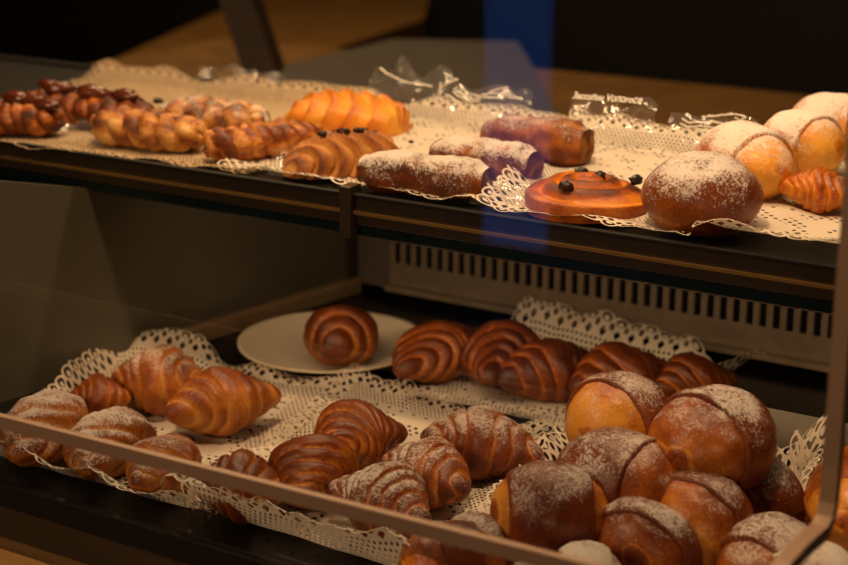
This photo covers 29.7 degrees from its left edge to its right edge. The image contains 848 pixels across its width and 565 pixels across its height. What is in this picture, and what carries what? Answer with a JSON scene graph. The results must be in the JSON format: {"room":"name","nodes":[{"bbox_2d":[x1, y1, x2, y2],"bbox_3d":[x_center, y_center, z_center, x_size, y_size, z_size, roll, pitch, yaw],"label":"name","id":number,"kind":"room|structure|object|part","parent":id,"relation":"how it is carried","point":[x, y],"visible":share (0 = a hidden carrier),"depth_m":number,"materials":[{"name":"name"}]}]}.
{"room":"food shop","nodes":[
{"label":"food shop","id":0,"kind":"room"},
{"bbox_2d":[0,0,847,94],"bbox_3d":[1.360,-1.579,4.839,9.000,3.060,0.100,10,20,30],"label":"wall","id":1,"kind":"structure","parent":0,"point":[786,46],"depth_m":5.47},
{"bbox_3d":[-0.495,0.798,2.401,9.000,0.060,9.000,10,20,30],"label":"floor","id":2,"kind":"structure","parent":0,"visible":0},
{"bbox_2d":[0,536,88,564],"bbox_3d":[-0.216,0.529,1.794,3.200,0.810,0.805,10,20,30],"label":"countertop","id":3,"kind":"structure","parent":2,"relation":"on","point":[12,552],"depth_m":1.37,"materials":[{"name":"brown wood"}]},
{"bbox_2d":[0,54,847,564],"bbox_3d":[-0.116,-0.373,1.390,2.700,1.149,0.818,10,20,30],"label":"display case","id":4,"kind":"object","parent":3,"relation":"on","point":[100,251],"visible":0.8,"depth_m":1.58,"materials":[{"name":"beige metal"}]},
{"bbox_3d":[-0.255,0.218,1.333,2.700,0.052,0.010,10,20,30],"label":"trim","id":5,"kind":"part","parent":4,"relation":"part of","materials":[{"name":"black metal"}]},
{"bbox_3d":[-0.270,-0.043,1.705,0.008,0.236,0.529,15,22,40],"label":"panel","id":6,"kind":"part","parent":4,"relation":"part of","materials":[{"name":"clear glass"}]},
{"bbox_2d":[0,328,348,514],"bbox_3d":[-0.255,0.121,1.497,0.275,0.041,0.389,5,18,17],"label":"doily","id":7,"kind":"object","parent":4,"relation":"on","point":[213,446],"visible":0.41,"depth_m":1.55,"materials":[{"name":"fabric"}]},
{"bbox_2d":[0,389,88,466],"bbox_3d":[-0.343,0.127,1.432,0.079,0.061,0.130,9,19,27],"label":"croissant","id":8,"kind":"object","parent":7,"relation":"on","point":[56,408],"visible":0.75,"depth_m":1.40,"materials":[{"name":"brown food"}]},
{"bbox_2d":[70,373,131,413],"bbox_3d":[-0.308,0.109,1.523,0.052,0.043,0.048,15,22,40],"label":"croissant","id":9,"kind":"object","parent":7,"relation":"on","point":[99,392],"visible":0.7,"depth_m":1.51,"materials":[{"name":"brown food"}]},
{"bbox_2d":[63,406,156,480],"bbox_3d":[-0.277,0.138,1.405,0.069,0.056,0.113,10,20,30],"label":"croissant","id":10,"kind":"object","parent":7,"relation":"on","point":[124,425],"visible":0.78,"depth_m":1.38,"materials":[{"name":"brown food"}]},
{"bbox_2d":[112,344,201,415],"bbox_3d":[-0.254,0.092,1.543,0.076,0.063,0.085,-10,20,-30],"label":"croissant","id":11,"kind":"object","parent":7,"relation":"on","point":[152,376],"visible":0.65,"depth_m":1.52,"materials":[{"name":"brown food"}]},
{"bbox_2d":[125,433,201,497],"bbox_3d":[-0.225,0.154,1.364,0.077,0.049,0.065,-12,21,-35],"label":"croissant","id":12,"kind":"object","parent":7,"relation":"on","point":[141,478],"visible":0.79,"depth_m":1.34,"materials":[{"name":"brown food"}]},
{"bbox_2d":[164,366,281,436],"bbox_3d":[-0.191,0.110,1.486,0.082,0.063,0.101,10,20,30],"label":"croissant","id":13,"kind":"object","parent":7,"relation":"on","point":[219,401],"visible":1,"depth_m":1.46,"materials":[{"name":"brown food"}]},
{"bbox_2d":[0,59,381,172],"bbox_3d":[-0.303,-0.192,1.779,0.536,0.019,0.412,10,20,30],"label":"doily","id":14,"kind":"object","parent":4,"relation":"on","point":[148,92],"visible":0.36,"depth_m":1.90,"materials":[{"name":"fabric"}]},
{"bbox_2d":[0,90,69,135],"bbox_3d":[-0.440,-0.180,1.688,0.137,0.044,0.061,4,17,13],"label":"pastry","id":15,"kind":"object","parent":14,"relation":"on","point":[20,113],"visible":1,"depth_m":1.66,"materials":[{"name":"brown food"}]},
{"bbox_2d":[26,79,154,127],"bbox_3d":[-0.364,-0.193,1.731,0.191,0.044,0.061,10,20,30],"label":"pastry","id":16,"kind":"object","parent":14,"relation":"on","point":[81,102],"visible":0.52,"depth_m":1.70,"materials":[{"name":"brown food"}]},
{"bbox_2d":[90,105,207,151],"bbox_3d":[-0.281,-0.157,1.624,0.142,0.036,0.065,10,20,30],"label":"pastry","id":17,"kind":"object","parent":14,"relation":"on","point":[156,130],"visible":0.98,"depth_m":1.60,"materials":[{"name":"brown food"}]},
{"bbox_2d":[153,98,163,103],"bbox_3d":[-0.304,-0.207,1.826,0.012,0.007,0.010,10,20,30],"label":"crumb","id":18,"kind":"object","parent":14,"relation":"on","point":[156,100],"visible":1,"depth_m":1.82,"materials":[{"name":"brown food"}]},
{"bbox_2d":[159,94,270,129],"bbox_3d":[-0.220,-0.174,1.678,0.131,0.038,0.072,10,20,30],"label":"pastry","id":19,"kind":"object","parent":14,"relation":"on","point":[221,112],"visible":0.53,"depth_m":1.65,"materials":[{"name":"brown food"}]},
{"bbox_2d":[197,66,285,85],"bbox_3d":[-0.211,-0.242,1.891,0.130,0.031,0.032,10,20,30],"label":"wrapper","id":20,"kind":"object","parent":14,"relation":"on","point":[281,79],"visible":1,"depth_m":1.88,"materials":[{"name":"plastic"}]},
{"bbox_3d":[-0.177,0.033,1.826,0.020,0.020,0.285,15,22,40],"label":"rail","id":21,"kind":"part","parent":4,"relation":"part of","materials":[{"name":"brown wood"}]},
{"bbox_2d":[237,311,415,372],"bbox_3d":[-0.098,0.069,1.712,0.201,0.018,0.201,10,20,30],"label":"plate","id":22,"kind":"object","parent":4,"relation":"on","point":[277,342],"visible":0.59,"depth_m":1.72,"materials":[{"name":"beige ceramic"}]},
{"bbox_2d":[303,305,377,366],"bbox_3d":[-0.086,0.054,1.661,0.071,0.063,0.091,10,20,30],"label":"croissant","id":23,"kind":"object","parent":22,"relation":"on","point":[335,335],"visible":1,"depth_m":1.64,"materials":[{"name":"brown food"}]},
{"bbox_3d":[-0.093,-0.081,1.903,0.024,0.192,0.018,15,22,40],"label":"corner post","id":24,"kind":"part","parent":4,"relation":"part of","materials":[{"name":"brown metal"}]},
{"bbox_2d":[160,364,557,564],"bbox_3d":[-0.032,0.141,1.392,0.261,0.061,0.450,6,18,19],"label":"doily","id":25,"kind":"object","parent":4,"relation":"on","point":[327,530],"visible":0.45,"depth_m":1.33,"materials":[{"name":"fabric"}]},
{"bbox_2d":[194,449,282,524],"bbox_3d":[-0.152,0.166,1.315,0.062,0.055,0.066,-14,22,-38],"label":"croissant","id":26,"kind":"object","parent":25,"relation":"on","point":[244,461],"visible":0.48,"depth_m":1.30,"materials":[{"name":"brown food"}]},
{"bbox_2d":[267,433,358,509],"bbox_3d":[-0.095,0.155,1.336,0.071,0.064,0.097,10,20,30],"label":"croissant","id":27,"kind":"object","parent":25,"relation":"on","point":[310,462],"visible":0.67,"depth_m":1.31,"materials":[{"name":"brown food"}]},
{"bbox_2d":[314,399,407,469],"bbox_3d":[-0.063,0.135,1.405,0.077,0.062,0.083,10,20,30],"label":"croissant","id":28,"kind":"object","parent":25,"relation":"on","point":[366,428],"visible":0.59,"depth_m":1.39,"materials":[{"name":"brown food"}]},
{"bbox_2d":[327,461,431,543],"bbox_3d":[-0.036,0.175,1.275,0.081,0.061,0.084,-1,17,-4],"label":"croissant","id":29,"kind":"object","parent":25,"relation":"on","point":[395,486],"visible":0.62,"depth_m":1.26,"materials":[{"name":"brown food"}]},
{"bbox_2d":[379,436,470,510],"bbox_3d":[0.001,0.160,1.335,0.077,0.056,0.074,0,17,0],"label":"croissant","id":30,"kind":"object","parent":25,"relation":"on","point":[445,473],"visible":0.7,"depth_m":1.31,"materials":[{"name":"brown food"}]},
{"bbox_2d":[420,406,544,481],"bbox_3d":[0.050,0.141,1.389,0.094,0.060,0.089,-4,17,-12],"label":"croissant","id":31,"kind":"object","parent":25,"relation":"on","point":[492,444],"visible":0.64,"depth_m":1.36,"materials":[{"name":"brown food"}]},
{"bbox_2d":[217,96,596,198],"bbox_3d":[-0.002,-0.140,1.603,0.287,0.018,0.402,7,18,23],"label":"doily","id":32,"kind":"object","parent":4,"relation":"on","point":[439,126],"visible":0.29,"depth_m":1.72,"materials":[{"name":"fabric"}]},
{"bbox_2d":[202,117,323,162],"bbox_3d":[-0.158,-0.142,1.578,0.129,0.035,0.056,-9,19,-28],"label":"pastry","id":33,"kind":"object","parent":32,"relation":"on","point":[257,139],"visible":0.91,"depth_m":1.55,"materials":[{"name":"brown food"}]},
{"bbox_2d":[281,127,398,180],"bbox_3d":[-0.080,-0.126,1.517,0.115,0.040,0.080,-8,19,-24],"label":"pastry","id":34,"kind":"object","parent":32,"relation":"on","point":[336,154],"visible":0.9,"depth_m":1.50,"materials":[{"name":"brown food"}]},
{"bbox_2d":[285,88,412,136],"bbox_3d":[-0.085,-0.187,1.712,0.143,0.042,0.090,10,20,30],"label":"pastry","id":35,"kind":"object","parent":32,"relation":"on","point":[345,108],"visible":0.88,"depth_m":1.68,"materials":[{"name":"orange food"}]},
{"bbox_2d":[379,60,457,96],"bbox_3d":[-0.009,-0.216,1.753,0.127,0.058,0.034,10,20,30],"label":"wrapper","id":36,"kind":"object","parent":32,"relation":"on","point":[380,68],"visible":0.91,"depth_m":1.73,"materials":[{"name":"plastic"}]},
{"bbox_2d":[356,149,495,199],"bbox_3d":[0.002,-0.098,1.430,0.132,0.035,0.050,8,19,24],"label":"pastry","id":37,"kind":"object","parent":32,"relation":"on","point":[448,176],"visible":0.98,"depth_m":1.41,"materials":[{"name":"brown food"}]},
{"bbox_2d":[448,86,521,104],"bbox_3d":[0.060,-0.194,1.704,0.120,0.044,0.036,10,20,30],"label":"wrapper","id":38,"kind":"object","parent":32,"relation":"on","point":[454,92],"visible":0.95,"depth_m":1.68,"materials":[{"name":"plastic"}]},
{"bbox_2d":[429,135,543,182],"bbox_3d":[0.058,-0.117,1.493,0.114,0.035,0.052,10,20,30],"label":"pastry","id":39,"kind":"object","parent":32,"relation":"on","point":[524,158],"visible":0.8,"depth_m":1.47,"materials":[{"name":"brown food"}]},
{"bbox_3d":[0.094,-0.059,1.844,2.700,0.276,0.015,10,20,30],"label":"panel","id":40,"kind":"part","parent":4,"relation":"part of","materials":[{"name":"clear glass"}]},
{"bbox_3d":[-0.019,-0.107,1.637,2.700,0.012,0.387,10,20,30],"label":"shelf glass","id":41,"kind":"part","parent":4,"relation":"part of","materials":[{"name":"clear glass"}]},
{"bbox_3d":[-0.121,-0.076,1.471,2.700,0.026,0.003,10,20,30],"label":"price rail","id":42,"kind":"part","parent":4,"relation":"part of","materials":[{"name":"brown metal"}]},
{"bbox_2d":[0,60,843,263],"bbox_3d":[-0.018,-0.124,1.633,2.700,0.023,0.394,10,20,30],"label":"shelf","id":43,"kind":"object","parent":4,"relation":"attached to","point":[351,209],"depth_m":1.43,"materials":[{"name":"black metal"}]},
{"bbox_2d":[397,295,765,428],"bbox_3d":[0.163,0.086,1.598,0.300,0.041,0.280,10,20,30],"label":"doily","id":44,"kind":"object","parent":4,"relation":"on","point":[476,392],"visible":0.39,"depth_m":1.66,"materials":[{"name":"fabric"}]},
{"bbox_2d":[392,320,476,383],"bbox_3d":[0.015,0.069,1.621,0.135,0.062,0.068,-11,20,-31],"label":"croissant","id":45,"kind":"object","parent":44,"relation":"on","point":[429,352],"visible":0.79,"depth_m":1.59,"materials":[{"name":"brown food"}]},
{"bbox_2d":[459,319,539,387],"bbox_3d":[0.080,0.071,1.606,0.074,0.067,0.129,15,22,40],"label":"croissant","id":46,"kind":"object","parent":44,"relation":"on","point":[483,354],"visible":0.76,"depth_m":1.58,"materials":[{"name":"brown food"}]},
{"bbox_2d":[498,338,588,402],"bbox_3d":[0.120,0.085,1.570,0.080,0.060,0.101,10,20,30],"label":"croissant","id":47,"kind":"object","parent":44,"relation":"on","point":[541,370],"visible":0.75,"depth_m":1.54,"materials":[{"name":"brown food"}]},
{"bbox_2d":[569,341,666,392],"bbox_3d":[0.187,0.090,1.551,0.081,0.064,0.104,10,20,30],"label":"croissant","id":48,"kind":"object","parent":44,"relation":"on","point":[614,355],"visible":0.48,"depth_m":1.53,"materials":[{"name":"brown food"}]},
{"bbox_2d":[654,352,737,396],"bbox_3d":[0.260,0.096,1.546,0.072,0.054,0.075,10,20,30],"label":"croissant","id":49,"kind":"object","parent":44,"relation":"on","point":[685,370],"visible":0.48,"depth_m":1.53,"materials":[{"name":"brown food"}]},
{"bbox_2d":[476,105,708,235],"bbox_3d":[0.186,-0.111,1.484,0.192,0.029,0.407,6,18,18],"label":"doily","id":50,"kind":"object","parent":4,"relation":"on","point":[647,158],"visible":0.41,"depth_m":1.57,"materials":[{"name":"fabric"}]},
{"bbox_2d":[480,113,594,167],"bbox_3d":[0.110,-0.139,1.550,0.111,0.044,0.061,8,19,24],"label":"pastry","id":51,"kind":"object","parent":50,"relation":"on","point":[563,141],"visible":0.73,"depth_m":1.52,"materials":[{"name":"brown food"}]},
{"bbox_2d":[524,167,646,223],"bbox_3d":[0.139,-0.078,1.372,0.108,0.033,0.102,10,20,30],"label":"swirl","id":52,"kind":"object","parent":50,"relation":"on","point":[579,192],"visible":0.99,"depth_m":1.34,"materials":[{"name":"brown food"}]},
{"bbox_2d":[573,92,642,103],"bbox_3d":[0.184,-0.169,1.605,0.095,0.047,0.042,10,20,30],"label":"wrapper","id":53,"kind":"object","parent":50,"relation":"on","point":[575,95],"visible":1,"depth_m":1.58,"materials":[{"name":"plastic"}]},
{"bbox_2d":[680,113,746,131],"bbox_3d":[0.276,-0.147,1.555,0.092,0.047,0.036,10,20,30],"label":"wrapper","id":54,"kind":"object","parent":50,"relation":"on","point":[728,114],"visible":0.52,"depth_m":1.53,"materials":[{"name":"plastic"}]},
{"bbox_2d":[465,415,825,564],"bbox_3d":[0.165,0.175,1.249,0.244,0.071,0.348,7,18,23],"label":"doily","id":55,"kind":"object","parent":4,"relation":"on","point":[813,433],"visible":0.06,"depth_m":1.35,"materials":[{"name":"fabric"}]},
{"bbox_2d":[397,520,508,564],"bbox_3d":[0.021,0.205,1.164,0.081,0.063,0.078,10,20,30],"label":"bun","id":56,"kind":"object","parent":55,"relation":"on","point":[421,551],"visible":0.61,"depth_m":1.14,"materials":[{"name":"brown food"}]},
{"bbox_2d":[451,511,514,564],"bbox_3d":[0.039,0.200,1.185,0.057,0.060,0.070,-10,19,-29],"label":"bun","id":57,"kind":"object","parent":55,"relation":"on","point":[485,522],"visible":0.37,"depth_m":1.17,"materials":[{"name":"brown food"}]},
{"bbox_2d":[490,460,608,552],"bbox_3d":[0.096,0.167,1.191,0.089,0.070,0.088,10,20,30],"label":"bun","id":58,"kind":"object","parent":55,"relation":"on","point":[549,505],"visible":0.74,"depth_m":1.16,"materials":[{"name":"brown food"}]},
{"bbox_2d":[558,540,620,564],"bbox_3d":[0.113,0.216,1.121,0.068,0.066,0.077,10,20,30],"label":"bun","id":59,"kind":"object","parent":55,"relation":"on","point":[589,550],"visible":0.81,"depth_m":1.11,"materials":[{"name":"beige food"}]},
{"bbox_2d":[595,496,702,564],"bbox_3d":[0.161,0.193,1.170,0.091,0.073,0.056,10,20,30],"label":"bun","id":60,"kind":"object","parent":55,"relation":"on","point":[637,530],"visible":0.86,"depth_m":1.15,"materials":[{"name":"brown food"}]},
{"bbox_2d":[660,470,754,564],"bbox_3d":[0.203,0.176,1.191,0.088,0.074,0.078,10,20,30],"label":"bun","id":61,"kind":"object","parent":55,"relation":"on","point":[711,504],"visible":0.52,"depth_m":1.16,"materials":[{"name":"brown food"}]},
{"bbox_2d":[556,427,676,502],"bbox_3d":[0.148,0.148,1.214,0.107,0.073,0.083,10,20,30],"label":"bun","id":62,"kind":"object","parent":61,"relation":"on","point":[622,462],"visible":0.48,"depth_m":1.18,"materials":[{"name":"brown food"}]},
{"bbox_2d":[565,371,668,441],"bbox_3d":[0.156,0.109,1.278,0.091,0.075,0.089,10,20,30],"label":"bun","id":63,"kind":"object","parent":62,"relation":"on","point":[622,399],"visible":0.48,"depth_m":1.25,"materials":[{"name":"brown food"}]},
{"bbox_2d":[714,512,806,564],"bbox_3d":[0.251,0.203,1.151,0.085,0.071,0.082,10,20,30],"label":"bun","id":64,"kind":"object","parent":55,"relation":"on","point":[753,540],"visible":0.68,"depth_m":1.13,"materials":[{"name":"brown food"}]},
{"bbox_2d":[744,457,804,522],"bbox_3d":[0.257,0.165,1.244,0.086,0.071,0.060,10,20,30],"label":"bun","id":65,"kind":"object","parent":55,"relation":"on","point":[781,490],"visible":0.3,"depth_m":1.21,"materials":[{"name":"brown food"}]},
{"bbox_2d":[648,384,777,491],"bbox_3d":[0.221,0.119,1.225,0.095,0.078,0.100,10,20,30],"label":"bun","id":66,"kind":"object","parent":65,"relation":"on","point":[721,429],"visible":0.86,"depth_m":1.19,"materials":[{"name":"brown food"}]},
{"bbox_2d":[692,160,844,243],"bbox_3d":[0.341,-0.093,1.428,0.166,0.024,0.498,5,18,15],"label":"doily","id":67,"kind":"object","parent":4,"relation":"on","point":[818,229],"visible":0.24,"depth_m":1.32,"materials":[{"name":"fabric"}]},
{"bbox_2d":[641,151,763,236],"bbox_3d":[0.228,-0.075,1.312,0.098,0.063,0.097,10,20,30],"label":"bun","id":68,"kind":"object","parent":67,"relation":"on","point":[687,188],"visible":0.95,"depth_m":1.28,"materials":[{"name":"brown food"}]},
{"bbox_2d":[695,120,794,199],"bbox_3d":[0.286,-0.109,1.418,0.076,0.064,0.112,-4,17,-13],"label":"roll","id":69,"kind":"object","parent":67,"relation":"on","point":[767,154],"visible":0.7,"depth_m":1.38,"materials":[{"name":"beige food"}]},
{"bbox_2d":[764,109,846,175],"bbox_3d":[0.352,-0.130,1.485,0.083,0.061,0.077,10,20,30],"label":"roll","id":70,"kind":"object","parent":67,"relation":"on","point":[816,139],"visible":0.62,"depth_m":1.45,"materials":[{"name":"food"}]},
{"bbox_2d":[777,166,843,213],"bbox_3d":[0.338,-0.079,1.355,0.042,0.039,0.083,-10,19,-29],"label":"croissant","id":71,"kind":"object","parent":67,"relation":"on","point":[819,190],"visible":0.91,"depth_m":1.34,"materials":[{"name":"brown food"}]},
{"bbox_2d":[793,92,847,159],"bbox_3d":[0.402,-0.154,1.564,0.092,0.063,0.078,10,20,30],"label":"roll","id":72,"kind":"object","parent":67,"relation":"on","point":[835,105],"visible":0.32,"depth_m":1.54,"materials":[{"name":"beige food"}]},
{"bbox_2d":[785,430,822,524],"bbox_3d":[0.325,0.202,1.177,0.172,0.058,0.322,7,18,23],"label":"doily","id":73,"kind":"object","parent":4,"relation":"on","point":[800,459],"visible":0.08,"depth_m":1.33,"materials":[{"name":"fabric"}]},
{"bbox_2d":[770,541,847,564],"bbox_3d":[0.269,0.216,1.113,0.084,0.070,0.078,10,20,30],"label":"bun","id":74,"kind":"object","parent":73,"relation":"on","point":[828,553],"visible":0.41,"depth_m":1.09,"materials":[{"name":"beige food"}]},
{"bbox_2d":[804,446,847,551],"bbox_3d":[0.337,0.164,1.233,0.088,0.070,0.127,10,20,30],"label":"bun","id":75,"kind":"object","parent":73,"relation":"on","point":[838,535],"visible":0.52,"depth_m":1.20,"materials":[{"name":"brown food"}]},
{"bbox_2d":[114,0,431,59],"bbox_3d":[-0.250,-0.375,4.665,0.584,0.860,2.518,3,17,9],"label":"wooden bench","id":76,"kind":"object","parent":2,"relation":"on","point":[332,24],"visible":0.11,"depth_m":4.20,"materials":[{"name":"brown wood"}]},
{"bbox_2d":[90,38,808,133],"bbox_3d":[0.688,0.263,2.405,2.950,0.960,0.610,10,20,30],"label":"countertop","id":77,"kind":"structure","parent":2,"relation":"on","point":[666,103],"depth_m":2.66,"materials":[{"name":"brown wood"}]},
{"bbox_2d":[219,0,284,84],"bbox_3d":[-0.294,-0.445,2.742,0.230,0.198,0.129,10,20,30],"label":"strut","id":78,"kind":"object","parent":77,"relation":"on","point":[248,22],"visible":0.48,"depth_m":2.77,"materials":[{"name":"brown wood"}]},
{"bbox_3d":[-0.264,-0.343,2.724,0.130,0.012,0.080,10,20,30],"label":"foot plate","id":79,"kind":"part","parent":78,"relation":"part of","materials":[{"name":"clear plastic"}]},
{"bbox_2d":[275,39,558,116],"bbox_3d":[-0.032,-0.337,2.697,0.449,0.018,0.875,0,17,-1],"label":"serving board","id":80,"kind":"object","parent":77,"relation":"on","point":[480,67],"visible":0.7,"depth_m":2.75,"materials":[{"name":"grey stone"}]}
]}

